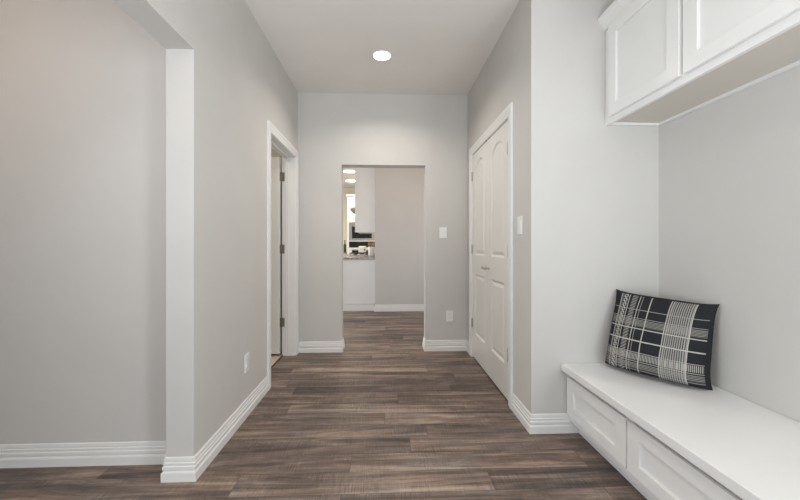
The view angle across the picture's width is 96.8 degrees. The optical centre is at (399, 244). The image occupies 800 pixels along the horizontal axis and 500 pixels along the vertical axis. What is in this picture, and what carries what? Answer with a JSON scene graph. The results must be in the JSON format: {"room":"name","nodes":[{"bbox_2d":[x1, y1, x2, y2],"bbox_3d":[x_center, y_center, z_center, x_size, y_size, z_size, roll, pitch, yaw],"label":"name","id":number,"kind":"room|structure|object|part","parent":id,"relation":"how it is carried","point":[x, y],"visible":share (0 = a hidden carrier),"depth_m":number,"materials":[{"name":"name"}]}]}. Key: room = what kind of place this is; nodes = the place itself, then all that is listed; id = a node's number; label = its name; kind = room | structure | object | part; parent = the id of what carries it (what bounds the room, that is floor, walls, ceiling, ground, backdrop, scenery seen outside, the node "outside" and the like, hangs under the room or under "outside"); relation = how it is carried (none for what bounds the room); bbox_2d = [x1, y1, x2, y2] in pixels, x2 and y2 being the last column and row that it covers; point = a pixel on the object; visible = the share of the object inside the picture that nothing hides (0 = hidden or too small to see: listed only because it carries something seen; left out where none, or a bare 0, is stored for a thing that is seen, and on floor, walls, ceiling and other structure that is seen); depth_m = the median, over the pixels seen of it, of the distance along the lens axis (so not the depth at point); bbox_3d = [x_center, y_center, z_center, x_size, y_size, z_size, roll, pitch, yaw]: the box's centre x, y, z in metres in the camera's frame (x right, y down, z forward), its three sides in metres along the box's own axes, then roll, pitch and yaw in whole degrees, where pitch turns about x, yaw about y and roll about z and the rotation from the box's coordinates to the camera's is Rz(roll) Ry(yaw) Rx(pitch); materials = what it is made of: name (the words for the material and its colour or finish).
{"room":"mudroom hallway","nodes":[
{"label":"mudroom hallway","id":0,"kind":"room"},
{"bbox_2d":[0,0,165,443],"bbox_3d":[-2.756,-0.233,1.849,3.244,2.740,0.120,0,0,-2],"label":"wall","id":1,"kind":"structure","parent":0,"point":[83,84],"depth_m":1.83,"materials":[{"name":"grey paint"}]},
{"bbox_2d":[0,441,165,467],"bbox_3d":[-2.761,1.080,1.781,3.228,0.114,0.016,0,0,-2],"label":"baseboard","id":2,"kind":"structure","parent":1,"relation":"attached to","point":[133,452],"depth_m":1.82,"materials":[{"name":"white wood"}]},
{"bbox_2d":[112,0,297,456],"bbox_3d":[-1.006,-0.233,0.349,0.131,2.740,6.780,0,0,-2],"label":"wall","id":3,"kind":"structure","parent":0,"point":[225,79],"depth_m":1.90,"materials":[{"name":"grey paint"}]},
{"bbox_2d":[161,376,268,482],"bbox_3d":[-1.083,1.080,2.232,0.163,0.114,1.070,0,0,-2],"label":"baseboard","id":4,"kind":"structure","parent":3,"relation":"attached to","point":[186,468],"depth_m":1.85,"materials":[{"name":"white wood"}]},
{"bbox_2d":[244,352,248,373],"bbox_3d":[-1.018,0.788,2.365,0.009,0.118,0.073,0,0,-2],"label":"electrical outlet","id":5,"kind":"object","parent":3,"relation":"attached to","point":[246,357],"visible":1,"depth_m":2.35,"materials":[{"name":"white plastic"}]},
{"bbox_2d":[271,157,284,353],"bbox_3d":[-1.581,0.110,3.564,0.808,1.994,0.102,0,0,-2],"label":"door","id":6,"kind":"structure","parent":3,"relation":"in","point":[277,176],"depth_m":3.59,"materials":[{"name":"white wood"}]},
{"bbox_2d":[267,120,298,389],"bbox_3d":[-1.115,0.083,3.240,0.149,2.109,0.945,0,0,-2],"label":"trim","id":7,"kind":"structure","parent":3,"relation":"attached to","point":[276,140],"depth_m":3.62,"materials":[{"name":"white wood"}]},
{"bbox_2d":[0,311,646,499],"bbox_3d":[-1.393,1.184,3.486,6.300,0.106,13.480,0,0,-2],"label":"floor","id":8,"kind":"structure","parent":0,"point":[384,416],"depth_m":1.99,"materials":[{"name":"brown wood"}]},
{"bbox_2d":[343,259,374,310],"bbox_3d":[-0.796,0.697,7.379,0.630,0.880,2.590,0,0,-2],"label":"base cabinet","id":9,"kind":"object","parent":8,"relation":"on","point":[358,274],"visible":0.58,"depth_m":6.10,"materials":[{"name":"white paint"}]},
{"bbox_2d":[343,253,374,259],"bbox_3d":[-0.806,0.237,7.381,0.651,0.040,2.625,0,0,-2],"label":"countertop","id":10,"kind":"structure","parent":9,"relation":"on","point":[345,257],"depth_m":6.08,"materials":[{"name":"stone"}]},
{"bbox_2d":[349,252,367,254],"bbox_3d":[-0.805,0.192,7.453,0.520,0.050,0.760,0,0,-2],"label":"gas cooktop","id":11,"kind":"object","parent":10,"relation":"in","point":[355,253],"visible":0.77,"depth_m":7.35,"materials":[{"name":"metal"}]},
{"bbox_2d":[359,246,365,253],"bbox_3d":[-0.864,0.127,8.164,0.160,0.180,0.296,0,0,-2],"label":"countertop appliance","id":12,"kind":"object","parent":10,"relation":"on","point":[362,249],"visible":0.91,"depth_m":8.03,"materials":[{"name":"white plastic"}]},
{"bbox_2d":[368,247,373,255],"bbox_3d":[-0.534,0.129,6.584,0.120,0.175,0.120,0,0,-2],"label":"utensil crock","id":13,"kind":"object","parent":10,"relation":"on","point":[370,249],"visible":0.86,"depth_m":6.53,"materials":[{"name":"white ceramic"}]},
{"bbox_2d":[346,194,374,253],"bbox_3d":[-1.028,-0.148,9.780,0.845,2.370,0.688,0,0,-2],"label":"tall cabinet","id":14,"kind":"object","parent":8,"relation":"on","point":[350,197],"visible":0.22,"depth_m":9.45,"materials":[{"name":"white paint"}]},
{"bbox_3d":[-1.185,-0.928,9.469,0.336,0.670,0.019,0,0,-2],"label":"cabinet door","id":15,"kind":"part","parent":14,"relation":"part of","materials":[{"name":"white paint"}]},
{"bbox_2d":[349,223,374,239],"bbox_3d":[-1.023,-0.346,9.660,0.685,0.474,0.412,0,0,-2],"label":"microwave oven","id":16,"kind":"object","parent":14,"relation":"in","point":[353,235],"visible":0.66,"depth_m":9.45,"materials":[{"name":"metal"}]},
{"bbox_3d":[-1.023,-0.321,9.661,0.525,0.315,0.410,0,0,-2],"label":"glass door","id":17,"kind":"part","parent":16,"relation":"part of","materials":[{"name":"black glass"}]},
{"bbox_2d":[349,242,374,253],"bbox_3d":[-1.024,0.349,9.679,0.681,0.853,0.575,0,0,-2],"label":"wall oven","id":18,"kind":"object","parent":14,"relation":"in","point":[353,246],"visible":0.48,"depth_m":9.45,"materials":[{"name":"metal"}]},
{"bbox_3d":[-1.015,0.000,9.460,0.681,0.154,0.012,0,0,-2],"label":"control panel","id":19,"kind":"part","parent":18,"relation":"part of","materials":[{"name":"black glass"}]},
{"bbox_2d":[561,363,799,499],"bbox_3d":[1.315,0.928,1.329,0.612,0.418,1.669,0,0,-2],"label":"storage bench","id":20,"kind":"object","parent":8,"relation":"on","point":[670,440],"visible":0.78,"depth_m":1.45,"materials":[{"name":"white paint"}]},
{"bbox_3d":[1.030,0.907,1.880,0.005,0.106,0.373,0,0,-2],"label":"recessed panel","id":21,"kind":"part","parent":20,"relation":"part of","materials":[{"name":"paint"}]},
{"bbox_3d":[1.025,0.907,1.880,0.019,0.226,0.524,0,0,-2],"label":"drawer","id":22,"kind":"part","parent":20,"relation":"part of","materials":[{"name":"white paint"}]},
{"bbox_2d":[605,289,719,389],"bbox_3d":[1.366,0.493,1.917,0.193,0.448,0.514,0,0,-36],"label":"throw pillow","id":23,"kind":"object","parent":20,"relation":"on","point":[671,340],"visible":1,"depth_m":1.84,"materials":[{"name":"black fabric"}]},
{"bbox_3d":[1.052,0.907,1.346,0.005,0.106,0.372,0,0,-2],"label":"recessed panel","id":24,"kind":"part","parent":20,"relation":"part of","materials":[{"name":"paint"}]},
{"bbox_3d":[1.046,0.907,1.345,0.019,0.226,0.522,0,0,-2],"label":"drawer","id":25,"kind":"part","parent":20,"relation":"part of","materials":[{"name":"white paint"}]},
{"bbox_2d":[343,188,354,251],"bbox_3d":[-1.669,-0.233,10.160,6.095,2.740,0.120,0,0,-2],"label":"wall","id":26,"kind":"structure","parent":0,"point":[345,190],"depth_m":10.10,"materials":[{"name":"beige paint"}]},
{"bbox_2d":[271,92,466,351],"bbox_3d":[-1.469,-0.233,3.798,5.975,2.740,0.150,0,0,-2],"label":"wall","id":27,"kind":"structure","parent":0,"point":[337,131],"depth_m":3.78,"materials":[{"name":"grey paint"}]},
{"bbox_2d":[299,337,344,352],"bbox_3d":[-1.281,1.080,3.806,1.351,0.114,0.182,0,0,-2],"label":"baseboard","id":28,"kind":"structure","parent":27,"relation":"attached to","point":[315,346],"depth_m":3.74,"materials":[{"name":"white wood"}]},
{"bbox_2d":[439,227,446,238],"bbox_3d":[0.462,-0.125,3.792,0.080,0.122,0.019,0,0,-2],"label":"light switch","id":29,"kind":"object","parent":27,"relation":"attached to","point":[442,230],"visible":1,"depth_m":3.80,"materials":[{"name":"white plastic"}]},
{"bbox_2d":[422,337,466,350],"bbox_3d":[0.748,1.080,3.889,0.989,0.114,0.182,0,0,-2],"label":"baseboard","id":30,"kind":"structure","parent":27,"relation":"attached to","point":[428,345],"depth_m":3.79,"materials":[{"name":"white wood"}]},
{"bbox_2d":[446,311,452,321],"bbox_3d":[0.531,0.767,3.800,0.073,0.118,0.009,0,0,-2],"label":"electrical outlet","id":31,"kind":"object","parent":27,"relation":"attached to","point":[449,314],"visible":1,"depth_m":3.80,"materials":[{"name":"white plastic"}]},
{"bbox_2d":[245,0,519,187],"bbox_3d":[-1.393,-1.653,3.486,6.300,0.100,13.480,0,0,-2],"label":"ceiling","id":32,"kind":"structure","parent":0,"point":[436,47],"depth_m":2.78,"materials":[{"name":"paint"}]},
{"bbox_2d":[343,170,354,172],"bbox_3d":[-1.119,-1.601,7.781,0.308,0.005,0.308,0,0,-2],"label":"recessed light","id":33,"kind":"object","parent":32,"relation":"in","point":[345,171],"visible":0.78,"depth_m":7.78,"materials":[{"name":"white plastic"}]},
{"bbox_2d":[372,50,391,60],"bbox_3d":[-0.152,-1.601,3.012,0.170,0.005,0.170,0,0,-2],"label":"recessed light","id":34,"kind":"object","parent":32,"relation":"in","point":[380,55],"visible":1,"depth_m":3.00,"materials":[{"name":"white plastic"}]},
{"bbox_2d":[375,168,423,304],"bbox_3d":[0.499,-0.233,6.125,1.853,2.740,0.120,0,0,-2],"label":"wall","id":35,"kind":"structure","parent":0,"point":[399,192],"depth_m":6.04,"materials":[{"name":"grey paint"}]},
{"bbox_2d":[374,304,423,311],"bbox_3d":[0.492,1.080,6.096,1.869,0.114,0.094,0,0,-2],"label":"baseboard","id":36,"kind":"structure","parent":35,"relation":"attached to","point":[417,307],"depth_m":6.03,"materials":[{"name":"white wood"}]},
{"bbox_2d":[467,0,523,404],"bbox_3d":[0.817,-0.233,3.041,0.120,2.740,1.550,0,0,-2],"label":"wall","id":37,"kind":"structure","parent":0,"point":[500,82],"depth_m":2.44,"materials":[{"name":"grey paint"}]},
{"bbox_2d":[471,140,487,373],"bbox_3d":[0.739,0.110,3.335,0.081,2.026,0.551,0,0,-2],"label":"door","id":38,"kind":"structure","parent":37,"relation":"in","point":[479,176],"depth_m":3.30,"materials":[{"name":"white wood"}]},
{"bbox_2d":[469,102,512,408],"bbox_3d":[0.807,0.077,3.061,0.138,2.119,1.220,0,0,-2],"label":"trim","id":39,"kind":"structure","parent":37,"relation":"attached to","point":[507,114],"depth_m":2.51,"materials":[{"name":"white wood"}]},
{"bbox_2d":[484,120,507,399],"bbox_3d":[0.762,0.110,2.781,0.081,2.026,0.551,0,0,-2],"label":"door","id":40,"kind":"structure","parent":37,"relation":"in","point":[497,268],"depth_m":2.77,"materials":[{"name":"white wood"}]},
{"bbox_2d":[517,216,521,234],"bbox_3d":[0.780,-0.125,2.319,0.012,0.120,0.074,0,0,-2],"label":"light switch","id":41,"kind":"object","parent":37,"relation":"attached to","point":[519,218],"visible":1,"depth_m":2.31,"materials":[{"name":"white plastic"}]},
{"bbox_2d":[524,0,658,413],"bbox_3d":[1.188,-0.233,2.220,0.795,2.740,0.120,0,0,-2],"label":"wall","id":42,"kind":"structure","parent":0,"point":[591,187],"depth_m":2.16,"materials":[{"name":"grey paint"}]},
{"bbox_2d":[511,393,578,433],"bbox_3d":[0.921,1.080,2.291,0.300,0.114,0.315,0,0,-2],"label":"baseboard","id":43,"kind":"structure","parent":42,"relation":"attached to","point":[556,423],"depth_m":2.14,"materials":[{"name":"white wood"}]},
{"bbox_2d":[659,66,799,422],"bbox_3d":[1.587,-0.233,3.648,0.120,2.740,13.160,0,0,-2],"label":"wall","id":44,"kind":"structure","parent":0,"point":[729,167],"depth_m":1.66,"materials":[{"name":"grey paint"}]},
{"bbox_2d":[598,0,799,125],"bbox_3d":[1.428,-1.048,1.344,0.384,0.653,1.649,0,0,-2],"label":"upper cabinet","id":45,"kind":"object","parent":44,"relation":"attached to","point":[666,61],"visible":1,"depth_m":1.62,"materials":[{"name":"white paint"}]},
{"bbox_3d":[1.260,-1.337,1.337,0.048,0.076,1.649,0,0,-2],"label":"crown moulding","id":46,"kind":"part","parent":45,"relation":"part of","materials":[{"name":"white paint"}]},
{"bbox_3d":[1.260,-1.025,1.855,0.005,0.404,0.369,0,0,-2],"label":"recessed panel","id":47,"kind":"part","parent":45,"relation":"part of","materials":[{"name":"paint"}]},
{"bbox_3d":[1.254,-1.025,1.854,0.019,0.536,0.513,0,0,-2],"label":"cabinet door","id":48,"kind":"part","parent":45,"relation":"part of","materials":[{"name":"white paint"}]},
{"bbox_3d":[1.462,-0.732,1.345,0.317,0.016,1.649,0,0,-2],"label":"light rail","id":49,"kind":"part","parent":45,"relation":"part of","materials":[{"name":"white paint"}]},
{"bbox_3d":[1.281,-1.025,1.320,0.005,0.404,0.371,0,0,-2],"label":"recessed panel","id":50,"kind":"part","parent":45,"relation":"part of","materials":[{"name":"paint"}]},
{"bbox_3d":[1.276,-1.025,1.320,0.019,0.536,0.516,0,0,-2],"label":"cabinet door","id":51,"kind":"part","parent":45,"relation":"part of","materials":[{"name":"white paint"}]},
{"bbox_3d":[-0.451,-0.233,8.148,0.120,2.740,4.000,0,0,-2],"label":"wall","id":52,"kind":"structure","parent":0,"visible":0},
{"bbox_2d":[350,205,354,213],"bbox_3d":[-0.745,-1.140,7.456,0.521,0.924,0.760,0,0,-2],"label":"range hood","id":53,"kind":"object","parent":52,"relation":"attached to","point":[352,209],"visible":0.14,"depth_m":7.08,"materials":[{"name":"metal"}]},
{"bbox_2d":[355,168,374,233],"bbox_3d":[-0.620,-0.766,6.550,0.345,1.114,0.900,0,0,-2],"label":"upper cabinet","id":54,"kind":"object","parent":52,"relation":"attached to","point":[364,177],"visible":0.92,"depth_m":6.10,"materials":[{"name":"white paint"}]}
]}

